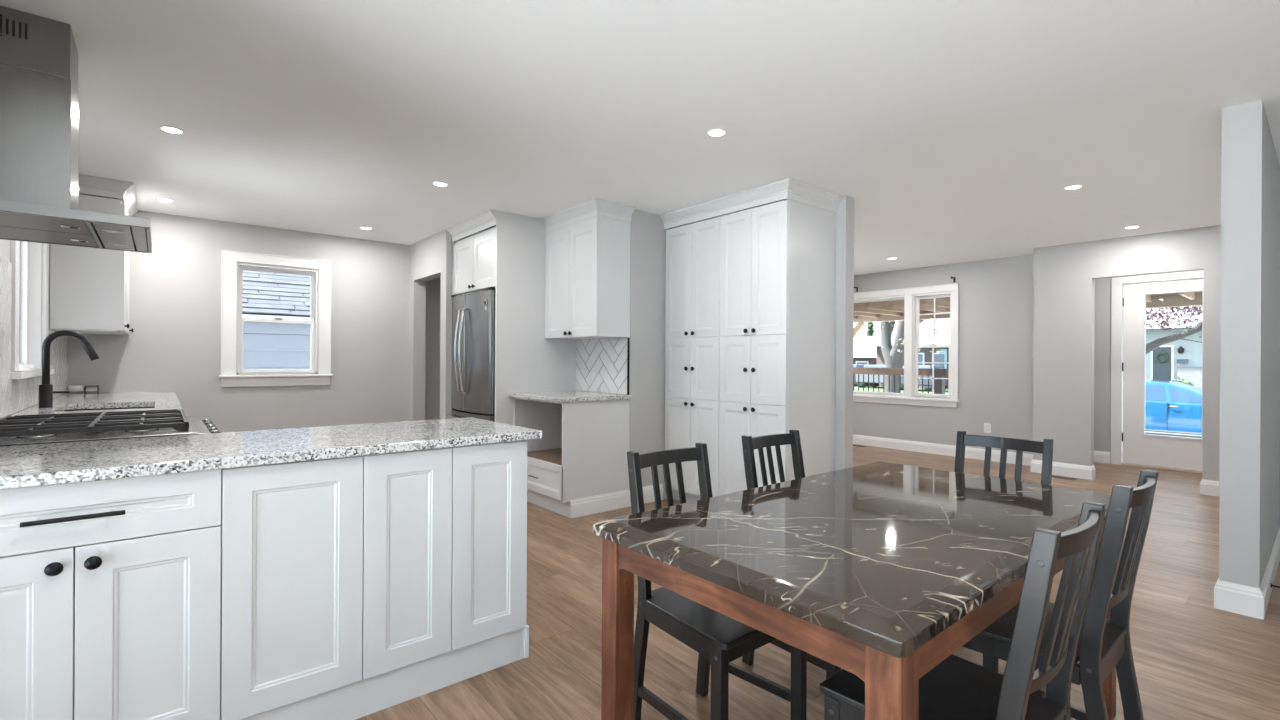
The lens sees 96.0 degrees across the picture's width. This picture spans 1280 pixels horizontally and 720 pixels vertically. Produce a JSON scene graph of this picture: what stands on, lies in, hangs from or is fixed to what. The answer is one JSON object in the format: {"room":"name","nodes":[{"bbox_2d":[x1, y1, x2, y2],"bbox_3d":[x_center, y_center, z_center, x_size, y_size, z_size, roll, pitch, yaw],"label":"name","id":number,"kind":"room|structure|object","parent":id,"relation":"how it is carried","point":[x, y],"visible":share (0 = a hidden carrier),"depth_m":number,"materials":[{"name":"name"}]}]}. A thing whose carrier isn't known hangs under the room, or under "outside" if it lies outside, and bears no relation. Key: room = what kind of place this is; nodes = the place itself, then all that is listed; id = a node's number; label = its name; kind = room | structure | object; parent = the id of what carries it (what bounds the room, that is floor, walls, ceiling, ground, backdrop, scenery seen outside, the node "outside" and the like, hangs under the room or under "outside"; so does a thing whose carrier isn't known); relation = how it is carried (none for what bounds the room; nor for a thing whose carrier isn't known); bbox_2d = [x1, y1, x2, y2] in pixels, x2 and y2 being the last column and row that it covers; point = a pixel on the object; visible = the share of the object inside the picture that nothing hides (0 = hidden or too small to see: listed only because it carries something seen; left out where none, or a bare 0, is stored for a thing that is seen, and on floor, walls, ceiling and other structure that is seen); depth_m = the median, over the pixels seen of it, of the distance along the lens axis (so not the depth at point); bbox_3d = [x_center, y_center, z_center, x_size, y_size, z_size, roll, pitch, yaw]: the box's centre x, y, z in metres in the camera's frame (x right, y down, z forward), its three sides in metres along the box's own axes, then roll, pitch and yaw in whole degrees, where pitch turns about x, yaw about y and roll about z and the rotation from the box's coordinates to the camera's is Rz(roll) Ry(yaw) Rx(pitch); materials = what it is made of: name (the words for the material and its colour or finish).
{"room":"kitchen dining area","nodes":[
{"label":"kitchen dining area","id":0,"kind":"room"},
{"bbox_2d":[0,239,49,368],"bbox_3d":[-3.258,-0.040,2.902,0.150,2.445,4.630,0,0,-40],"label":"wall","id":1,"kind":"structure","parent":0,"point":[4,244],"depth_m":2.82,"materials":[{"name":"grey paint"}]},
{"bbox_2d":[10,240,53,378],"bbox_3d":[-3.490,-0.438,3.259,0.147,1.062,1.140,0,0,-40],"label":"window","id":2,"kind":"structure","parent":1,"relation":"in","point":[29,260],"depth_m":3.57,"materials":[{"name":"white paint"}]},
{"bbox_2d":[16,362,41,371],"bbox_3d":[-3.352,0.035,3.143,0.075,0.049,0.620,0,0,-40],"label":"plastic wrap","id":3,"kind":"object","parent":2,"relation":"on","point":[25,367],"visible":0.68,"depth_m":3.11,"materials":[{"name":"white plastic"}]},
{"bbox_2d":[0,256,67,417],"bbox_3d":[-3.167,-0.105,2.917,0.008,0.745,4.417,0,0,-40],"label":"backsplash","id":4,"kind":"structure","parent":1,"relation":"attached to","point":[16,395],"depth_m":2.87,"materials":[{"name":"grey tile"}]},
{"bbox_2d":[0,5,151,252],"bbox_3d":[-2.206,-0.868,2.187,0.540,0.776,0.670,0,0,-40],"label":"range hood","id":5,"kind":"object","parent":1,"relation":"attached to","point":[39,105],"visible":1,"depth_m":2.10,"materials":[{"name":"metal"}]},
{"bbox_2d":[50,174,137,334],"bbox_3d":[-4.093,-0.737,4.357,0.421,1.060,1.016,0,0,-40],"label":"upper cabinet","id":6,"kind":"object","parent":1,"relation":"attached to","point":[90,287],"visible":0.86,"depth_m":4.02,"materials":[{"name":"white paint"}]},
{"bbox_2d":[68,210,440,432],"bbox_3d":[-1.439,-0.030,7.334,8.320,2.445,0.150,0,0,-40],"label":"wall","id":7,"kind":"structure","parent":0,"point":[174,343],"depth_m":5.41,"materials":[{"name":"grey paint"}]},
{"bbox_2d":[219,250,332,387],"bbox_3d":[-3.493,-0.372,5.565,0.927,1.254,0.175,0,0,-40],"label":"window","id":8,"kind":"structure","parent":7,"relation":"in","point":[232,320],"depth_m":5.49,"materials":[{"name":"white paint"}]},
{"bbox_2d":[409,229,459,420],"bbox_3d":[-2.145,-0.034,5.964,0.130,2.445,1.050,0,0,-40],"label":"wall","id":9,"kind":"structure","parent":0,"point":[431,257],"depth_m":6.00,"materials":[{"name":"grey paint"}]},
{"bbox_2d":[581,209,694,498],"bbox_3d":[-0.256,-0.024,5.723,0.995,2.445,1.740,0,0,-40],"label":"wall","id":10,"kind":"structure","parent":0,"point":[648,234],"depth_m":4.86,"materials":[{"name":"grey paint"}]},
{"bbox_2d":[540,198,634,339],"bbox_3d":[-0.464,-0.717,4.889,0.394,1.059,0.846,0,0,-40],"label":"upper cabinet","id":11,"kind":"object","parent":10,"relation":"attached to","point":[588,243],"visible":1,"depth_m":4.68,"materials":[{"name":"white paint"}]},
{"bbox_2d":[575,338,629,394],"bbox_3d":[-0.342,0.049,5.038,0.014,0.470,0.781,0,0,-40],"label":"backsplash","id":12,"kind":"structure","parent":10,"relation":"attached to","point":[602,365],"depth_m":5.00,"materials":[{"name":"grey tile"}]},
{"bbox_2d":[630,484,662,505],"bbox_3d":[0.060,1.131,4.848,0.350,0.138,0.016,0,0,-40],"label":"baseboard","id":13,"kind":"structure","parent":10,"relation":"attached to","point":[648,493],"depth_m":4.86,"materials":[{"name":"white paint"}]},
{"bbox_2d":[0,0,1279,274],"bbox_3d":[1.562,-1.361,3.821,10.380,0.250,9.380,0,0,-40],"label":"ceiling","id":14,"kind":"structure","parent":0,"point":[956,131],"depth_m":2.84,"materials":[{"name":"white paint"}]},
{"bbox_2d":[157,198,173,201],"bbox_3d":[-3.747,-1.263,4.551,0.104,0.006,0.104,0,0,-40],"label":"recessed light","id":15,"kind":"object","parent":14,"relation":"in","point":[160,199],"visible":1,"depth_m":4.54,"materials":[{"name":"white plastic"}]},
{"bbox_2d":[160,126,183,133],"bbox_3d":[-2.556,-1.256,3.149,0.104,0.006,0.104,0,0,-40],"label":"recessed light","id":16,"kind":"object","parent":14,"relation":"in","point":[170,129],"visible":1,"depth_m":3.14,"materials":[{"name":"white plastic"}]},
{"bbox_2d":[433,181,447,185],"bbox_3d":[-1.419,-1.250,4.097,0.104,0.006,0.104,0,0,-40],"label":"recessed light","id":17,"kind":"object","parent":14,"relation":"in","point":[437,183],"visible":1,"depth_m":4.08,"materials":[{"name":"white plastic"}]},
{"bbox_2d":[707,128,726,136],"bbox_3d":[0.420,-1.240,3.146,0.104,0.006,0.104,0,0,-40],"label":"recessed light","id":18,"kind":"object","parent":14,"relation":"in","point":[716,132],"visible":1,"depth_m":3.14,"materials":[{"name":"white plastic"}]},
{"bbox_2d":[1064,185,1082,189],"bbox_3d":[3.075,-1.225,4.091,0.104,0.006,0.104,0,0,-40],"label":"recessed light","id":19,"kind":"object","parent":14,"relation":"in","point":[1071,186],"visible":1,"depth_m":4.09,"materials":[{"name":"white plastic"}]},
{"bbox_2d":[1125,226,1139,228],"bbox_3d":[4.516,-1.217,5.292,0.104,0.006,0.104,0,0,-40],"label":"recessed light","id":20,"kind":"object","parent":14,"relation":"in","point":[1129,227],"visible":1,"depth_m":5.29,"materials":[{"name":"white plastic"}]},
{"bbox_2d":[356,444,1279,719],"bbox_3d":[1.547,1.268,3.821,10.380,0.120,9.380,0,0,-40],"label":"floor","id":21,"kind":"structure","parent":0,"point":[1194,659],"depth_m":2.45,"materials":[{"name":"brown wood"}]},
{"bbox_2d":[0,408,220,445],"bbox_3d":[-2.138,0.709,2.276,0.755,0.959,0.768,0,0,-40],"label":"gas range","id":22,"kind":"object","parent":21,"relation":"on","point":[92,426],"visible":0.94,"depth_m":2.14,"materials":[{"name":"metal"}]},
{"bbox_2d":[0,424,193,445],"bbox_3d":[-2.172,0.272,2.246,0.660,0.005,0.768,0,0,-40],"label":"cooktop","id":23,"kind":"object","parent":22,"relation":"in","point":[141,433],"depth_m":2.06,"materials":[{"name":"metal"}]},
{"bbox_2d":[0,469,220,719],"bbox_3d":[-1.643,0.687,1.708,0.610,0.752,0.678,0,0,-40],"label":"base cabinet","id":24,"kind":"object","parent":21,"relation":"on","point":[110,590],"visible":0.99,"depth_m":1.52,"materials":[{"name":"white paint"}]},
{"bbox_2d":[0,417,541,489],"bbox_3d":[-1.286,0.296,2.026,1.756,0.032,0.687,0,0,-40],"label":"countertop","id":25,"kind":"structure","parent":24,"relation":"on","point":[21,466],"depth_m":1.84,"materials":[{"name":"stone"}]},
{"bbox_2d":[220,456,362,719],"bbox_3d":[-1.272,0.689,2.041,0.382,0.752,0.640,0,0,-40],"label":"base cabinet","id":26,"kind":"object","parent":21,"relation":"on","point":[292,532],"visible":0.86,"depth_m":1.79,"materials":[{"name":"white paint"}]},
{"bbox_2d":[241,624,528,719],"bbox_3d":[-1.291,1.130,2.025,1.680,0.126,0.624,0,0,-40],"label":"baseboard","id":27,"kind":"structure","parent":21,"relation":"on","point":[362,698],"depth_m":2.02,"materials":[{"name":"white paint"}]},
{"bbox_2d":[362,447,451,679],"bbox_3d":[-1.009,0.691,2.261,0.302,0.752,0.640,0,0,-40],"label":"base cabinet","id":28,"kind":"object","parent":21,"relation":"on","point":[407,495],"visible":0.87,"depth_m":2.01,"materials":[{"name":"white paint"}]},
{"bbox_2d":[446,287,494,421],"bbox_3d":[-1.282,0.289,5.393,0.901,1.808,0.875,0,0,-40],"label":"refrigerator","id":29,"kind":"object","parent":21,"relation":"on","point":[473,313],"visible":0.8,"depth_m":5.02,"materials":[{"name":"grey metal"}]},
{"bbox_2d":[451,440,526,650],"bbox_3d":[-0.774,0.692,2.456,0.307,0.752,0.640,0,0,-40],"label":"base cabinet","id":30,"kind":"object","parent":21,"relation":"on","point":[489,597],"visible":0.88,"depth_m":2.21,"materials":[{"name":"white paint"}]},
{"bbox_2d":[447,210,575,424],"bbox_3d":[-1.222,-0.029,5.430,0.861,2.444,0.948,0,0,-40],"label":"tall cabinet","id":31,"kind":"object","parent":21,"relation":"on","point":[508,257],"visible":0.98,"depth_m":5.01,"materials":[{"name":"white paint"}]},
{"bbox_2d":[514,397,629,517],"bbox_3d":[-0.593,0.757,4.816,0.675,0.880,0.805,0,0,-40],"label":"base cabinet","id":32,"kind":"object","parent":21,"relation":"on","point":[578,467],"visible":0.87,"depth_m":4.57,"materials":[{"name":"white paint"}]},
{"bbox_2d":[527,448,561,464],"bbox_3d":[-0.588,0.804,4.831,0.600,0.015,0.749,0,0,-40],"label":"niche shelf","id":33,"kind":"object","parent":32,"relation":"attached to","point":[539,456],"depth_m":4.76,"materials":[{"name":"brown wood"}]},
{"bbox_2d":[509,391,631,402],"bbox_3d":[-0.590,0.300,4.809,0.683,0.032,0.817,0,0,-40],"label":"countertop","id":34,"kind":"structure","parent":32,"relation":"on","point":[555,396],"depth_m":4.62,"materials":[{"name":"stone"}]},
{"bbox_2d":[665,216,720,502],"bbox_3d":[0.637,0.041,4.917,0.651,2.326,0.641,0,0,-40],"label":"pantry cabinet","id":35,"kind":"object","parent":21,"relation":"on","point":[692,310],"visible":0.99,"depth_m":4.70,"materials":[{"name":"white paint"}]},
{"bbox_2d":[627,443,806,719],"bbox_3d":[0.227,0.751,1.827,0.398,0.900,0.470,0,0,-40],"label":"dining chair","id":36,"kind":"object","parent":21,"relation":"on","point":[719,639],"visible":0.64,"depth_m":1.78,"materials":[{"name":"black wood"}]},
{"bbox_2d":[719,199,835,494],"bbox_3d":[1.043,0.043,4.430,0.651,2.326,0.622,0,0,-40],"label":"pantry cabinet","id":37,"kind":"object","parent":21,"relation":"on","point":[777,369],"visible":0.96,"depth_m":4.21,"materials":[{"name":"white paint"}]},
{"bbox_2d":[660,178,842,229],"bbox_3d":[0.852,-1.180,4.646,0.679,0.118,1.323,0,0,-40],"label":"trim","id":38,"kind":"structure","parent":37,"relation":"on","point":[788,188],"depth_m":4.27,"materials":[{"name":"white paint"}]},
{"bbox_2d":[741,430,840,678],"bbox_3d":[0.675,0.754,2.242,0.398,0.900,0.470,0,0,-40],"label":"dining chair","id":39,"kind":"object","parent":21,"relation":"on","point":[749,443],"visible":0.25,"depth_m":2.35,"materials":[{"name":"black wood"}]},
{"bbox_2d":[593,461,1116,719],"bbox_3d":[0.757,0.829,1.803,1.592,0.750,0.891,0,0,-40],"label":"dining table","id":40,"kind":"object","parent":21,"relation":"on","point":[879,572],"visible":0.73,"depth_m":1.41,"materials":[{"name":"black stone"}]},
{"bbox_2d":[819,501,1105,719],"bbox_3d":[0.716,0.754,1.286,0.398,0.900,0.470,0,0,-40],"label":"dining chair","id":41,"kind":"object","parent":21,"relation":"on","point":[957,688],"visible":0.9,"depth_m":1.18,"materials":[{"name":"black wood"}]},
{"bbox_2d":[954,431,1052,485],"bbox_3d":[1.335,0.757,2.243,0.470,0.900,0.398,0,0,-40],"label":"dining chair","id":42,"kind":"object","parent":21,"relation":"on","point":[1045,447],"visible":0.24,"depth_m":2.37,"materials":[{"name":"black wood"}]},
{"bbox_2d":[962,469,1158,719],"bbox_3d":[1.163,0.756,1.658,0.398,0.900,0.470,0,0,-40],"label":"dining chair","id":43,"kind":"object","parent":21,"relation":"on","point":[1103,645],"visible":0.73,"depth_m":1.48,"materials":[{"name":"black wood"}]},
{"bbox_2d":[1052,475,1075,479],"bbox_3d":[4.380,1.221,5.999,0.100,0.006,0.260,0,0,-40],"label":"floor vent","id":44,"kind":"object","parent":21,"relation":"in","point":[1052,475],"visible":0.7,"depth_m":5.98,"materials":[{"name":"grey"}]},
{"bbox_3d":[-3.375,0.741,3.685,0.676,0.880,2.978,0,0,-40],"label":"base cabinet","id":45,"kind":"object","parent":21,"relation":"on","visible":0},
{"bbox_2d":[5,390,181,416],"bbox_3d":[-3.374,0.284,3.682,0.668,0.032,2.981,0,0,-40],"label":"countertop","id":46,"kind":"structure","parent":45,"relation":"on","point":[166,399],"depth_m":3.71,"materials":[{"name":"stone"}]},
{"bbox_2d":[38,330,98,407],"bbox_3d":[-3.289,0.048,3.325,0.250,0.441,0.060,0,0,-40],"label":"faucet","id":47,"kind":"object","parent":46,"relation":"on","point":[46,391],"visible":1,"depth_m":3.26,"materials":[{"name":"black metal"}]},
{"bbox_2d":[67,385,83,392],"bbox_3d":[-4.487,0.232,4.592,0.108,0.059,0.060,0,0,-40],"label":"paper roll","id":48,"kind":"object","parent":46,"relation":"on","point":[75,388],"visible":0.96,"depth_m":4.58,"materials":[{"name":"white paper"}]},
{"bbox_2d":[84,385,98,392],"bbox_3d":[-4.416,0.235,4.645,0.082,0.056,0.078,0,0,-40],"label":"package","id":49,"kind":"object","parent":46,"relation":"on","point":[93,390],"visible":1,"depth_m":4.62,"materials":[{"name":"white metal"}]},
{"bbox_2d":[65,406,154,410],"bbox_3d":[-3.114,0.403,3.382,0.434,0.200,0.644,0,0,-40],"label":"sink","id":50,"kind":"object","parent":46,"relation":"in","point":[152,406],"visible":0.02,"depth_m":3.61,"materials":[{"name":"metal"}]},
{"bbox_2d":[835,196,853,470],"bbox_3d":[0.265,-0.021,5.965,0.115,2.445,4.135,0,0,-40],"label":"wall","id":51,"kind":"structure","parent":0,"point":[845,209],"depth_m":4.37,"materials":[{"name":"grey paint"}]},
{"bbox_2d":[853,254,1033,453],"bbox_3d":[3.220,-0.005,8.359,0.150,2.445,4.540,0,0,-40],"label":"wall","id":52,"kind":"structure","parent":0,"point":[996,296],"depth_m":7.09,"materials":[{"name":"grey paint"}]},
{"bbox_2d":[853,283,959,407],"bbox_3d":[3.164,-0.184,8.364,0.170,1.577,2.800,0,0,-40],"label":"window","id":53,"kind":"structure","parent":52,"relation":"in","point":[911,296],"depth_m":7.71,"materials":[{"name":"white paint"}]},
{"bbox_2d":[853,434,1032,465],"bbox_3d":[3.204,1.149,8.241,0.016,0.138,4.370,0,0,-40],"label":"baseboard","id":54,"kind":"structure","parent":52,"relation":"attached to","point":[916,446],"depth_m":7.50,"materials":[{"name":"white paint"}]},
{"bbox_2d":[984,423,990,432],"bbox_3d":[4.228,0.827,7.019,0.009,0.117,0.074,0,0,-40],"label":"wall outlet","id":55,"kind":"object","parent":52,"relation":"attached to","point":[987,426],"visible":1,"depth_m":7.02,"materials":[{"name":"white plastic"}]},
{"bbox_2d":[853,278,1202,337],"bbox_3d":[5.017,-0.552,8.280,2.495,0.861,8.100,0,0,-40],"label":"porch roof","id":56,"kind":"structure","parent":52,"relation":"attached to","point":[893,310],"depth_m":8.61,"materials":[{"name":"beige wood"}]},
{"bbox_2d":[1033,225,1220,480],"bbox_3d":[5.116,0.006,5.764,0.560,2.445,1.875,0,0,-40],"label":"wall","id":57,"kind":"structure","parent":0,"point":[1065,275],"depth_m":5.96,"materials":[{"name":"grey paint"}]},
{"bbox_2d":[1030,459,1095,479],"bbox_3d":[4.497,1.156,6.142,0.136,0.138,0.542,0,0,-40],"label":"baseboard","id":58,"kind":"structure","parent":57,"relation":"attached to","point":[1060,469],"depth_m":6.04,"materials":[{"name":"white paint"}]},
{"bbox_2d":[1200,479,1219,496],"bbox_3d":[5.307,1.160,5.171,0.136,0.138,0.401,0,0,-40],"label":"baseboard","id":59,"kind":"structure","parent":57,"relation":"attached to","point":[1207,487],"depth_m":5.23,"materials":[{"name":"white paint"}]},
{"bbox_2d":[1094,278,1199,463],"bbox_3d":[5.960,0.010,6.523,0.150,2.445,1.790,0,0,-40],"label":"wall","id":60,"kind":"structure","parent":0,"point":[1102,322],"depth_m":6.90,"materials":[{"name":"grey paint"}]},
{"bbox_2d":[1094,450,1109,463],"bbox_3d":[5.487,1.161,6.954,0.016,0.138,0.290,0,0,-40],"label":"baseboard","id":61,"kind":"structure","parent":60,"relation":"attached to","point":[1099,456],"depth_m":6.90,"materials":[{"name":"white paint"}]},
{"bbox_2d":[1111,270,1203,473],"bbox_3d":[5.968,0.130,6.455,0.164,2.205,1.075,0,0,-40],"label":"door","id":62,"kind":"structure","parent":60,"relation":"in","point":[1139,449],"depth_m":6.67,"materials":[{"name":"white paint"}]},
{"bbox_2d":[1219,100,1279,587],"bbox_3d":[4.171,0.000,3.844,3.350,2.445,0.135,0,0,-40],"label":"wall partition","id":63,"kind":"structure","parent":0,"point":[1249,489],"depth_m":2.79,"materials":[{"name":"grey paint"}]},
{"bbox_2d":[1214,527,1279,619],"bbox_3d":[4.151,1.154,3.832,3.346,0.138,0.167,0,0,-40],"label":"baseboard","id":64,"kind":"structure","parent":63,"relation":"attached to","point":[1249,601],"depth_m":2.78,"materials":[{"name":"white paint"}]},
{"bbox_2d":[1279,491,1279,526],"bbox_3d":[5.111,0.006,2.708,0.120,2.445,2.815,0,0,-40],"label":"wall","id":65,"kind":"structure","parent":0,"point":[1279,491],"depth_m":3.75,"materials":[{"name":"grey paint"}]},
{"label":"outside","id":66,"kind":"structure","parent":0,"visible":0},
{"bbox_3d":[-10.112,1.694,8.920,19.900,0.100,13.360,0,0,-40],"label":"yard","id":67,"kind":"structure","parent":66,"visible":0},
{"bbox_2d":[240,266,310,369],"bbox_3d":[-7.463,-0.451,6.780,11.006,4.220,3.224,0,0,-40],"label":"house","id":68,"kind":"structure","parent":67,"relation":"on","point":[266,345],"depth_m":7.35,"materials":[{"name":"grey"}]},
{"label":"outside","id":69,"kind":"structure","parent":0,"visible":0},
{"bbox_2d":[854,386,947,393],"bbox_3d":[23.034,1.932,38.733,35.000,0.490,90.000,0,0,-40],"label":"lawn","id":70,"kind":"structure","parent":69,"point":[855,387],"depth_m":31.77,"materials":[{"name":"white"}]},
{"bbox_2d":[853,364,869,385],"bbox_3d":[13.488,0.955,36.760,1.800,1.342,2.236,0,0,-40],"label":"parked car","id":71,"kind":"object","parent":70,"relation":"on","point":[854,365],"visible":0.07,"depth_m":35.80,"materials":[{"name":"grey metal"}]},
{"bbox_2d":[853,337,875,364],"bbox_3d":[15.073,0.208,44.391,9.000,3.850,12.100,0,0,-40],"label":"brick house","id":72,"kind":"structure","parent":70,"relation":"on","point":[860,356],"depth_m":38.94,"materials":[{"name":"grey"}]},
{"bbox_2d":[856,365,884,387],"bbox_3d":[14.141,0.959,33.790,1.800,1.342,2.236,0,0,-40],"label":"parked car","id":73,"kind":"object","parent":70,"relation":"on","point":[865,366],"visible":0.29,"depth_m":33.55,"materials":[{"name":"grey metal"}]},
{"bbox_2d":[866,322,875,336],"bbox_3d":[19.399,-0.882,48.574,1.444,6.077,1.398,0,0,-40],"label":"cypress","id":74,"kind":"object","parent":70,"relation":"on","point":[870,325],"visible":0.25,"depth_m":48.41,"materials":[{"name":"green plant"}]},
{"bbox_2d":[853,319,949,392],"bbox_3d":[7.122,-0.134,16.371,2.574,4.473,3.899,0,0,-40],"label":"street tree","id":75,"kind":"object","parent":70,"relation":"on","point":[892,356],"visible":0.27,"depth_m":16.19,"materials":[{"name":"grey plant"}]},
{"bbox_2d":[869,318,949,388],"bbox_3d":[20.455,-0.562,34.814,9.200,5.450,9.300,0,0,-40],"label":"brick house","id":76,"kind":"structure","parent":70,"relation":"on","point":[924,355],"depth_m":33.50,"materials":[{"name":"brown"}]},
{"bbox_2d":[939,349,946,368],"bbox_3d":[17.105,0.594,32.548,0.040,2.400,0.400,0,0,-40],"label":"shutter","id":77,"kind":"object","parent":76,"relation":"hanging from","point":[943,355],"depth_m":32.51,"materials":[{"name":"teal"}]},
{"bbox_2d":[901,365,948,391],"bbox_3d":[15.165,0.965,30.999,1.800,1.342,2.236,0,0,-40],"label":"parked car","id":78,"kind":"object","parent":70,"relation":"on","point":[925,381],"visible":0.26,"depth_m":30.25,"materials":[{"name":"grey metal"}]},
{"bbox_2d":[1146,306,1201,381],"bbox_3d":[27.134,-0.726,23.522,9.400,5.850,14.600,0,0,-40],"label":"house","id":79,"kind":"structure","parent":70,"relation":"on","point":[1166,371],"depth_m":23.72,"materials":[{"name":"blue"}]},
{"bbox_2d":[1155,352,1168,362],"bbox_3d":[21.598,-0.109,23.880,0.114,0.490,0.479,0,0,-40],"label":"wreath","id":80,"kind":"object","parent":79,"relation":"attached to","point":[1159,353],"visible":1,"depth_m":23.86,"materials":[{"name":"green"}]},
{"bbox_2d":[1178,346,1183,353],"bbox_3d":[21.989,-0.409,23.433,0.211,0.300,0.185,0,0,-17],"label":"wall lantern","id":81,"kind":"object","parent":79,"relation":"attached to","point":[1180,349],"visible":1,"depth_m":23.38,"materials":[{"name":"black metal"}]},
{"bbox_2d":[1177,359,1188,362],"bbox_3d":[22.031,0.041,23.419,0.155,0.160,0.350,0,0,-40],"label":"mailbox","id":82,"kind":"object","parent":79,"relation":"attached to","point":[1178,360],"visible":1,"depth_m":23.38,"materials":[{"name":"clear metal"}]},
{"bbox_2d":[1177,367,1201,388],"bbox_3d":[22.391,1.223,22.911,0.247,1.900,1.520,0,0,-40],"label":"wainscot","id":83,"kind":"structure","parent":79,"relation":"attached to","point":[1193,374],"depth_m":23.07,"materials":[{"name":"grey"}]},
{"bbox_2d":[1172,377,1193,385],"bbox_3d":[21.619,1.178,23.055,0.699,1.050,0.792,0,0,-40],"label":"shrub","id":84,"kind":"object","parent":70,"relation":"on","point":[1185,380],"visible":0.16,"depth_m":22.99,"materials":[{"name":"green plant"}]},
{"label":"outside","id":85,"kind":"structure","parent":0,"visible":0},
{"bbox_3d":[16.825,2.293,33.559,51.160,0.300,90.000,0,0,-40],"label":"ground","id":86,"kind":"structure","parent":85,"visible":0},
{"bbox_2d":[1146,292,1201,353],"bbox_3d":[9.382,0.318,10.621,2.087,3.660,3.598,0,0,-40],"label":"maple","id":87,"kind":"object","parent":86,"relation":"on","point":[1153,345],"visible":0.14,"depth_m":10.22,"materials":[{"name":"grey plant"}]},
{"bbox_3d":[4.851,1.667,8.151,2.095,0.820,7.500,0,0,-40],"label":"porch deck","id":88,"kind":"object","parent":86,"relation":"on","visible":0},
{"bbox_2d":[930,369,944,393],"bbox_3d":[4.892,0.699,9.417,0.180,1.115,0.230,0,0,-40],"label":"newel post","id":89,"kind":"object","parent":88,"relation":"on","point":[939,384],"visible":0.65,"depth_m":9.37,"materials":[{"name":"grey wood"}]},
{"bbox_3d":[3.710,0.283,10.839,0.150,1.934,0.150,0,0,-40],"label":"porch post","id":90,"kind":"object","parent":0,"visible":0},
{"bbox_2d":[853,367,929,392],"bbox_3d":[4.287,0.641,10.143,0.160,1.005,1.654,0,0,-40],"label":"porch railing","id":91,"kind":"object","parent":90,"relation":"attached to","point":[922,372],"visible":0.3,"depth_m":10.06,"materials":[{"name":"brown wood"}]},
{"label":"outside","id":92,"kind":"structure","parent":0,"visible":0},
{"bbox_2d":[1145,431,1201,437],"bbox_3d":[6.133,2.069,24.648,7.000,0.030,90.000,0,0,-40],"label":"street","id":93,"kind":"structure","parent":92,"point":[1146,432],"depth_m":16.27,"materials":[{"name":"grey asphalt"}]},
{"bbox_2d":[1145,379,1201,434],"bbox_3d":[14.207,1.323,15.441,1.890,1.550,4.478,0,0,-40],"label":"car","id":94,"kind":"object","parent":93,"relation":"on","point":[1170,407],"visible":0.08,"depth_m":14.87,"materials":[{"name":"blue paint"}]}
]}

